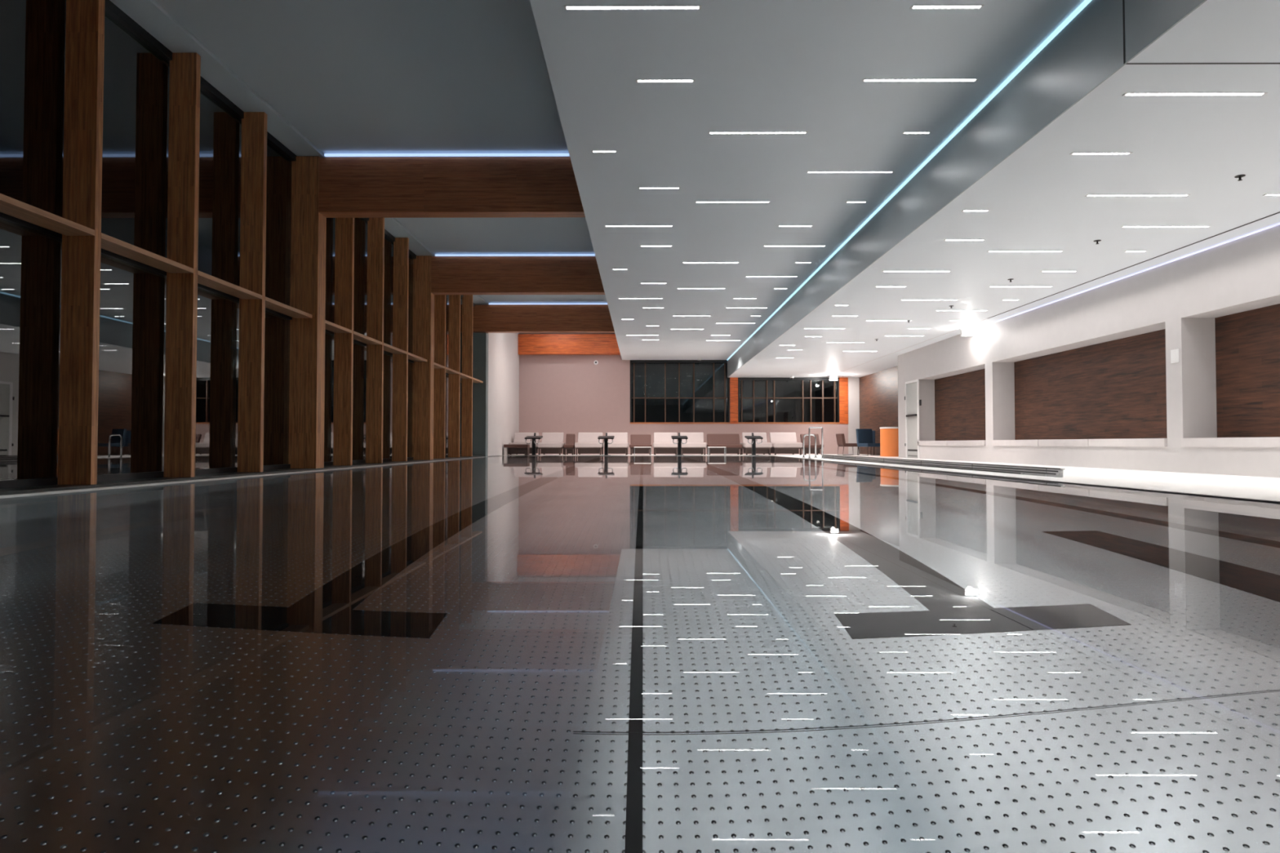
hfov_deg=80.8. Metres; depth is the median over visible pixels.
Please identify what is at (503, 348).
wall
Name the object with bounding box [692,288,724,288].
diffuser
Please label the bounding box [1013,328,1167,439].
wood panel
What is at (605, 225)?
recessed light
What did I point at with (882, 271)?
recessed light
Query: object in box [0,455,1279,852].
pool water
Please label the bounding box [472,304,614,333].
ceiling beam
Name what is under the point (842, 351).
recessed light
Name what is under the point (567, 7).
diffuser
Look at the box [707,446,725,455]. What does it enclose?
side table
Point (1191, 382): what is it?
wall
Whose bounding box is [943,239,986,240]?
recessed light
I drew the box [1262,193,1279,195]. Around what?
recessed light
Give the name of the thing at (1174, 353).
wall plate
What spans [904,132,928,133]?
diffuser
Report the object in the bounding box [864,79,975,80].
diffuser
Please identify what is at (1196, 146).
ceiling
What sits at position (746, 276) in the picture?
recessed light
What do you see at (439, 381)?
timber fin
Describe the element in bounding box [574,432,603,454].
lounger
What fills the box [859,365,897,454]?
wood panel
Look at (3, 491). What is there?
floor
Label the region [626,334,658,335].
recessed light
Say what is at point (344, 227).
timber fin
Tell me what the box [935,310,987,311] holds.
recessed light
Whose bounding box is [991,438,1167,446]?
trim
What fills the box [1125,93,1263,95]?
diffuser
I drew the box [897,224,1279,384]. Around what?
wall
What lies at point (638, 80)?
diffuser
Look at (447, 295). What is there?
window
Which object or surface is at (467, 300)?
timber fin
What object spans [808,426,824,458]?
pool handrail
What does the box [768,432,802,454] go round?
lounger
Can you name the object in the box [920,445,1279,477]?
wall
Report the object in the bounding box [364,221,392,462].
window
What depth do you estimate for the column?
16.19 m
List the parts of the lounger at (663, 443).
mattress, frame, backrest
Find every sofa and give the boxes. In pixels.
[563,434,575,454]
[629,434,652,454]
[706,434,742,454]
[800,434,823,454]
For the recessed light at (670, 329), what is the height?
0.008 m
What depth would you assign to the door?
20.99 m
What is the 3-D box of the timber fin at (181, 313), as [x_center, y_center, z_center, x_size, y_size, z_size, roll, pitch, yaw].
[-5.094,-1.805,8.371,0.300,4.732,0.080,0,-1,0]
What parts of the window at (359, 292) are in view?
frame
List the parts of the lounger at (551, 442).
frame, mattress, backrest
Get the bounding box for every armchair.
[856,428,879,455]
[858,431,875,454]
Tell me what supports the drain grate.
on the floor at (1233, 486)
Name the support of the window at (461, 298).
on the floor at (3, 491)
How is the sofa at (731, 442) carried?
on the floor at (1233, 486)
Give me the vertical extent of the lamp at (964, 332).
0.160 m
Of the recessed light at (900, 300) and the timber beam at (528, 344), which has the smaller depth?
the recessed light at (900, 300)
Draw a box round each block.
[524,432,542,455]
[597,432,614,455]
[671,432,688,455]
[744,432,763,455]
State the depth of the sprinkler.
7.30 m
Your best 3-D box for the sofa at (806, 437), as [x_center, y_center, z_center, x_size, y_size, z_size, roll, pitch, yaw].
[6.276,0.654,27.565,0.720,0.765,0.900,0,-1,0]
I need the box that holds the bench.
[503,444,529,455]
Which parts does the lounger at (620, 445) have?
mattress, backrest, frame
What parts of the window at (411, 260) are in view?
frame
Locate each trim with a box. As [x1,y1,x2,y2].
[0,455,497,497]
[104,0,474,306]
[774,455,1279,502]
[826,318,986,377]
[916,440,986,445]
[988,211,1279,318]
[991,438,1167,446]
[1122,0,1125,63]
[1125,62,1279,64]
[1181,436,1279,447]
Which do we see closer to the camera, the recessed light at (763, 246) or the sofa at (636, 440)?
the recessed light at (763, 246)
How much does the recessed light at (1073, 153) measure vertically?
0.008 m
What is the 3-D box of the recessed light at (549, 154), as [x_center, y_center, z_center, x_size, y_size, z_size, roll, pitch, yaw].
[-2.777,-4.093,11.329,3.948,0.035,0.038,0,-1,0]
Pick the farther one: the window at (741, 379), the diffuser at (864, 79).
the window at (741, 379)
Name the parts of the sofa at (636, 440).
backrest, mattress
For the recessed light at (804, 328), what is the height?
0.008 m
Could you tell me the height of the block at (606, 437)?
0.780 m
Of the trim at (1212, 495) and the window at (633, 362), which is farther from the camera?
the window at (633, 362)
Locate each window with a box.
[0,0,65,488]
[57,0,168,481]
[162,63,240,475]
[235,120,292,470]
[288,217,334,466]
[331,217,366,464]
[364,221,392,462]
[390,242,413,460]
[444,294,448,457]
[446,294,462,456]
[460,297,473,454]
[630,360,729,423]
[737,377,839,423]
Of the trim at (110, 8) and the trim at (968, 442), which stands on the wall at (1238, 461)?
the trim at (968, 442)
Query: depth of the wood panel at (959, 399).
18.90 m
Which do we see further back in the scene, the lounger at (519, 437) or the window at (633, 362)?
the window at (633, 362)
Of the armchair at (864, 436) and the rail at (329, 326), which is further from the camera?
the armchair at (864, 436)
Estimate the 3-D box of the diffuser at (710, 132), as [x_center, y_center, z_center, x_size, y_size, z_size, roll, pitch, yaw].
[1.246,-3.112,7.961,1.009,0.006,0.032,0,-1,0]
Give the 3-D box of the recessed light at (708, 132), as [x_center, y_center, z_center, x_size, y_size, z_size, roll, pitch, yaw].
[1.246,-3.112,7.961,1.049,0.008,0.048,0,-1,0]
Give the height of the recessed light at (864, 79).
0.008 m
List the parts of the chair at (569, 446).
mattress, backrest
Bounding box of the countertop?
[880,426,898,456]
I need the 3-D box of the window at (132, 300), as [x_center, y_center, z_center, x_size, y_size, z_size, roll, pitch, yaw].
[-5.285,-1.783,7.621,0.065,4.654,1.500,0,-1,0]
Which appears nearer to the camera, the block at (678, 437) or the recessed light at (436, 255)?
the recessed light at (436, 255)
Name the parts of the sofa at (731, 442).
backrest, mattress, frame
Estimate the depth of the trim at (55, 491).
7.91 m
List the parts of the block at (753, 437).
post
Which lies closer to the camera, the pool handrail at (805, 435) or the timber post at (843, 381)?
the pool handrail at (805, 435)
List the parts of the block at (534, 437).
post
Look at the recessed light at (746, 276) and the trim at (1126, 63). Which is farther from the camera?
the recessed light at (746, 276)
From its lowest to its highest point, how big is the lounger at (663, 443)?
0.825 m
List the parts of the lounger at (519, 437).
mattress, backrest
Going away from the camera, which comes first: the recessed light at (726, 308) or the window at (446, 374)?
the recessed light at (726, 308)
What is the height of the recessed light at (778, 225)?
0.008 m
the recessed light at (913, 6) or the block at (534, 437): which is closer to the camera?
the recessed light at (913, 6)
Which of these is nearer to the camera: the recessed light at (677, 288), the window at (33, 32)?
the window at (33, 32)
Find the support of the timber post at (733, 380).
on the wall at (567, 394)
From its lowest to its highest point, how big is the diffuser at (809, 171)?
0.006 m
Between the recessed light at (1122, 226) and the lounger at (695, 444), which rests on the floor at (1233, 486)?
the lounger at (695, 444)
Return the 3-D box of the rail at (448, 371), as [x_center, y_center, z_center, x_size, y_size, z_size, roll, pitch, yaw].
[-5.020,-1.443,20.501,0.261,0.050,5.718,0,-1,0]
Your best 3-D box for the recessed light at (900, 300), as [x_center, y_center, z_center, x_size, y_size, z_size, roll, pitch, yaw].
[5.236,-2.292,13.608,1.029,0.008,0.048,0,-1,0]
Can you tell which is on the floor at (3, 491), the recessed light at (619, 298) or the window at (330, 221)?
the window at (330, 221)
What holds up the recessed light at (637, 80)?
in the ceiling at (754, 65)
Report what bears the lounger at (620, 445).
on the floor at (1233, 486)
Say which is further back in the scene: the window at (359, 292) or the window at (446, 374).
the window at (446, 374)
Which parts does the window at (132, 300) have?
frame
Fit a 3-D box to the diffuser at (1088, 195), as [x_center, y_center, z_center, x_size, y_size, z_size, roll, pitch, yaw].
[5.212,-2.424,7.880,1.034,0.006,0.032,0,-1,0]
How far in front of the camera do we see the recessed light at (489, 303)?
23.36 m
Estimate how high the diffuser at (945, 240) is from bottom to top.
0.006 m
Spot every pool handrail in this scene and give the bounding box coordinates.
[802,434,817,457]
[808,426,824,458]
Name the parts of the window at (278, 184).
frame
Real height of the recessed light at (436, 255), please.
0.035 m
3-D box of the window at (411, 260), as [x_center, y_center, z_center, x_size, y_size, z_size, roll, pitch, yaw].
[-5.245,-1.576,16.611,0.065,4.654,1.445,0,-1,0]
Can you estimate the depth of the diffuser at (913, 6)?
5.67 m
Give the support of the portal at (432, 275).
on the floor at (3, 491)
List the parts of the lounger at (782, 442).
backrest, frame, mattress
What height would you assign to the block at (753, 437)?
0.780 m
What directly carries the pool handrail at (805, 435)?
on the floor at (1233, 486)
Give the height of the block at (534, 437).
0.780 m
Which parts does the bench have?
leg, panel, seat, leg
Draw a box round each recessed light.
[324,152,569,156]
[435,253,595,256]
[488,302,607,304]
[564,4,701,9]
[591,150,617,152]
[604,225,673,226]
[618,297,662,298]
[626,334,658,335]
[635,79,694,82]
[638,186,679,188]
[640,245,672,246]
[670,328,703,329]
[676,288,725,288]
[682,262,739,262]
[695,201,769,202]
[707,131,808,133]
[725,307,767,308]
[726,0,1091,360]
[746,275,797,276]
[763,245,826,246]
[777,225,813,226]
[804,328,845,328]
[806,171,893,173]
[826,342,865,342]
[842,351,877,351]
[862,78,978,81]
[866,320,912,320]
[875,286,906,287]
[882,271,951,271]
[884,335,924,336]
[900,299,957,300]
[902,131,931,133]
[909,4,983,8]
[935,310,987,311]
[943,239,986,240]
[961,209,990,211]
[986,250,1063,252]
[988,286,1052,287]
[995,222,1279,322]
[1040,271,1076,271]
[1069,151,1133,155]
[1084,194,1190,196]
[1120,226,1210,227]
[1121,92,1267,96]
[1124,250,1147,252]
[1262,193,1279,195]
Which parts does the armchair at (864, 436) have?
backrest, seat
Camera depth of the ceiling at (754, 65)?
7.66 m
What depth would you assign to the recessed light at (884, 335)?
18.13 m
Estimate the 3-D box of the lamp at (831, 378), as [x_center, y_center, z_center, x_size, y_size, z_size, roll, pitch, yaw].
[7.365,-1.826,28.617,0.300,0.160,0.122,0,-1,0]
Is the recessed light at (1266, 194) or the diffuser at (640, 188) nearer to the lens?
the recessed light at (1266, 194)
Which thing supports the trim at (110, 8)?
attached to the ceiling at (350, 76)
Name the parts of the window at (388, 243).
frame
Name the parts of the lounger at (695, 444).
backrest, frame, mattress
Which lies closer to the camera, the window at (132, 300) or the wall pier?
the window at (132, 300)
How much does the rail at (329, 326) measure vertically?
0.050 m
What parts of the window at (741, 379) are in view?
sill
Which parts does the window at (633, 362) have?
sill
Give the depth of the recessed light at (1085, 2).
7.69 m
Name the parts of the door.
frame, frame, frame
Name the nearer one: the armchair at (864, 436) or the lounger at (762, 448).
the armchair at (864, 436)
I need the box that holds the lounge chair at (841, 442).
[835,433,859,455]
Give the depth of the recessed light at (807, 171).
9.12 m
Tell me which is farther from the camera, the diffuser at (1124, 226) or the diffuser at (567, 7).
the diffuser at (1124, 226)
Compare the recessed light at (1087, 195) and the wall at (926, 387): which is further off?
the wall at (926, 387)
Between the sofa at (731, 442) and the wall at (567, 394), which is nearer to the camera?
the sofa at (731, 442)
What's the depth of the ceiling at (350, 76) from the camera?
9.09 m
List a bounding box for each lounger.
[508,432,538,454]
[537,432,565,454]
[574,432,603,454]
[603,432,628,454]
[653,432,677,454]
[680,432,706,454]
[740,432,772,454]
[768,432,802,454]
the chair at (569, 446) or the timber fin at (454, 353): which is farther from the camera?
the chair at (569, 446)
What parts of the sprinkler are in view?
plate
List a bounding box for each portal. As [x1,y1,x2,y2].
[288,155,585,468]
[412,255,604,459]
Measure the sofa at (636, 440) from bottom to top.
0.745 m
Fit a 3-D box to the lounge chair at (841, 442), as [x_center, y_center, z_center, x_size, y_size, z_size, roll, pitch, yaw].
[7.449,0.641,26.960,0.658,0.759,0.800,0,-1,0]
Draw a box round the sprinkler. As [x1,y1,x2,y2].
[1234,174,1245,181]
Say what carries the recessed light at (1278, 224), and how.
in the ceiling at (1196, 146)
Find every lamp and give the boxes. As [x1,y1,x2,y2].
[829,376,837,380]
[960,328,975,336]
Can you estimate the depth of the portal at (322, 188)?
11.35 m
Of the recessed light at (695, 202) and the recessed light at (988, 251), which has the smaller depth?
the recessed light at (988, 251)
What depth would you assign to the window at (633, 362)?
29.57 m
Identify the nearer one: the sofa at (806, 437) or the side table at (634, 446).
the side table at (634, 446)
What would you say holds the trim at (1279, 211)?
attached to the ceiling at (1196, 146)
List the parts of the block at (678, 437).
post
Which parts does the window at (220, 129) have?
frame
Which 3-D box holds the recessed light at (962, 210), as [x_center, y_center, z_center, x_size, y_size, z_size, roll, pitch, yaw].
[3.749,-2.412,8.398,0.301,0.008,0.048,0,-1,0]
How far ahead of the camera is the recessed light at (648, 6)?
5.68 m
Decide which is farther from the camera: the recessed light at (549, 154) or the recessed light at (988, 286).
the recessed light at (988, 286)
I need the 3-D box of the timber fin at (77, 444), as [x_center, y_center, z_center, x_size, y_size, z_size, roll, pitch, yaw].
[-5.100,-1.839,6.872,0.300,4.732,0.080,0,-1,0]
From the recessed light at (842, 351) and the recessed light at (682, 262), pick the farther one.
the recessed light at (842, 351)
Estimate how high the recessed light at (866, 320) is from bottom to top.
0.008 m
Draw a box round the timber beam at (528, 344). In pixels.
[518,333,620,355]
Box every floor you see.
[0,455,484,495]
[508,453,1279,502]
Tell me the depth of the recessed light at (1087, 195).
7.88 m
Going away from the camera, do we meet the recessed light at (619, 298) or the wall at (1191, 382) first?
the wall at (1191, 382)
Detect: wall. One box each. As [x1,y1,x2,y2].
[474,302,519,456]
[519,333,859,453]
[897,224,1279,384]
[897,379,935,458]
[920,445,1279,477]
[1164,317,1217,446]
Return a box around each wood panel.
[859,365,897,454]
[934,368,985,440]
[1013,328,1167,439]
[1214,303,1279,437]
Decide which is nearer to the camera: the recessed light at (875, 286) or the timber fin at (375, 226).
the recessed light at (875, 286)
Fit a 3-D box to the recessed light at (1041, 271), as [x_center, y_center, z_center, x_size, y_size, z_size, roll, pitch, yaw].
[6.323,-2.344,11.349,0.533,0.008,0.048,0,-1,0]
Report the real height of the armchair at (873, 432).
0.879 m
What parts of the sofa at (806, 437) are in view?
backrest, mattress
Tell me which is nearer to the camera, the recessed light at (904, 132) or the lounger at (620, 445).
the recessed light at (904, 132)
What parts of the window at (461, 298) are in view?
glass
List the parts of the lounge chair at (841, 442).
backrest, seat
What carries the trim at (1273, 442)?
on the wall at (1238, 461)
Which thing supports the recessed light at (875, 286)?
in the ceiling at (1196, 146)
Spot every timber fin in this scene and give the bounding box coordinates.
[57,0,105,484]
[164,52,200,477]
[237,111,266,471]
[333,217,354,465]
[365,217,384,463]
[391,237,408,461]
[433,294,445,458]
[448,294,460,457]
[461,294,473,456]
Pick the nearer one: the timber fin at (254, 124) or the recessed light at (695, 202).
the timber fin at (254, 124)
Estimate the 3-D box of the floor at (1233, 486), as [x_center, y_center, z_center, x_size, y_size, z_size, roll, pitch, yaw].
[1.916,0.771,12.727,13.480,0.154,33.500,0,-1,0]
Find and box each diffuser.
[566,6,698,8]
[638,80,693,81]
[640,187,678,188]
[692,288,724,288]
[710,132,805,133]
[808,171,892,172]
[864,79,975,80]
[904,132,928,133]
[912,5,980,8]
[945,240,982,240]
[1072,152,1129,154]
[1088,195,1186,195]
[1124,226,1208,226]
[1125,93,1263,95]
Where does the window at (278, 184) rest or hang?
on the floor at (3, 491)
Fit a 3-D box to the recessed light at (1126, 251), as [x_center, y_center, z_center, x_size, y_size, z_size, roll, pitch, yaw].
[6.704,-2.371,10.171,0.283,0.008,0.048,0,-1,0]
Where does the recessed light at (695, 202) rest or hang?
in the ceiling at (754, 65)
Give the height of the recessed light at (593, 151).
0.008 m
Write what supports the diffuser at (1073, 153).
attached to the recessed light at (1073, 153)
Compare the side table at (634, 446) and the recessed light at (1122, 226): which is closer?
the recessed light at (1122, 226)
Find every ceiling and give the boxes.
[110,0,607,303]
[529,0,1084,359]
[728,0,1279,377]
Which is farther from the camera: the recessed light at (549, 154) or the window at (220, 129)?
the recessed light at (549, 154)
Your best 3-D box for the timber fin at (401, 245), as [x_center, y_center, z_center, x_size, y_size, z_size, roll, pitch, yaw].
[-5.061,-1.631,15.889,0.300,4.732,0.080,0,-1,0]
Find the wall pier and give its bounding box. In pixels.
[472,333,488,456]
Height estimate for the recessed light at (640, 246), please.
0.008 m
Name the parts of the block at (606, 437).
post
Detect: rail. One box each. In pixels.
[0,193,312,318]
[324,320,426,361]
[434,362,483,382]
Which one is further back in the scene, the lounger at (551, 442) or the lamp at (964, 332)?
the lounger at (551, 442)
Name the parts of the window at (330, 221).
frame, glass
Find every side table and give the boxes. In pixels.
[634,446,651,455]
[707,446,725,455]
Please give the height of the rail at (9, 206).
0.050 m
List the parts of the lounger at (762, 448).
backrest, mattress, frame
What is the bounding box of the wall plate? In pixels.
[1170,348,1178,363]
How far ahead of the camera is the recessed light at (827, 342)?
19.32 m
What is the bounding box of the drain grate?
[822,454,1065,477]
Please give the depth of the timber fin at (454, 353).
20.38 m
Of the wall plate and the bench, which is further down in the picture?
the bench
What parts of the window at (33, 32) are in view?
frame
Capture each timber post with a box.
[729,377,737,423]
[839,377,848,423]
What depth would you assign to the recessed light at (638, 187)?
9.67 m
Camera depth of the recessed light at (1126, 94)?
5.60 m
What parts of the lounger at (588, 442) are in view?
mattress, frame, backrest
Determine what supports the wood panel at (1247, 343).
on the trim at (1273, 442)
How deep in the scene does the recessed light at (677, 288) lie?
15.95 m
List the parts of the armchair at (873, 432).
backrest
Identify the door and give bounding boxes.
[904,378,919,458]
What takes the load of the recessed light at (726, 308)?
in the ceiling at (754, 65)

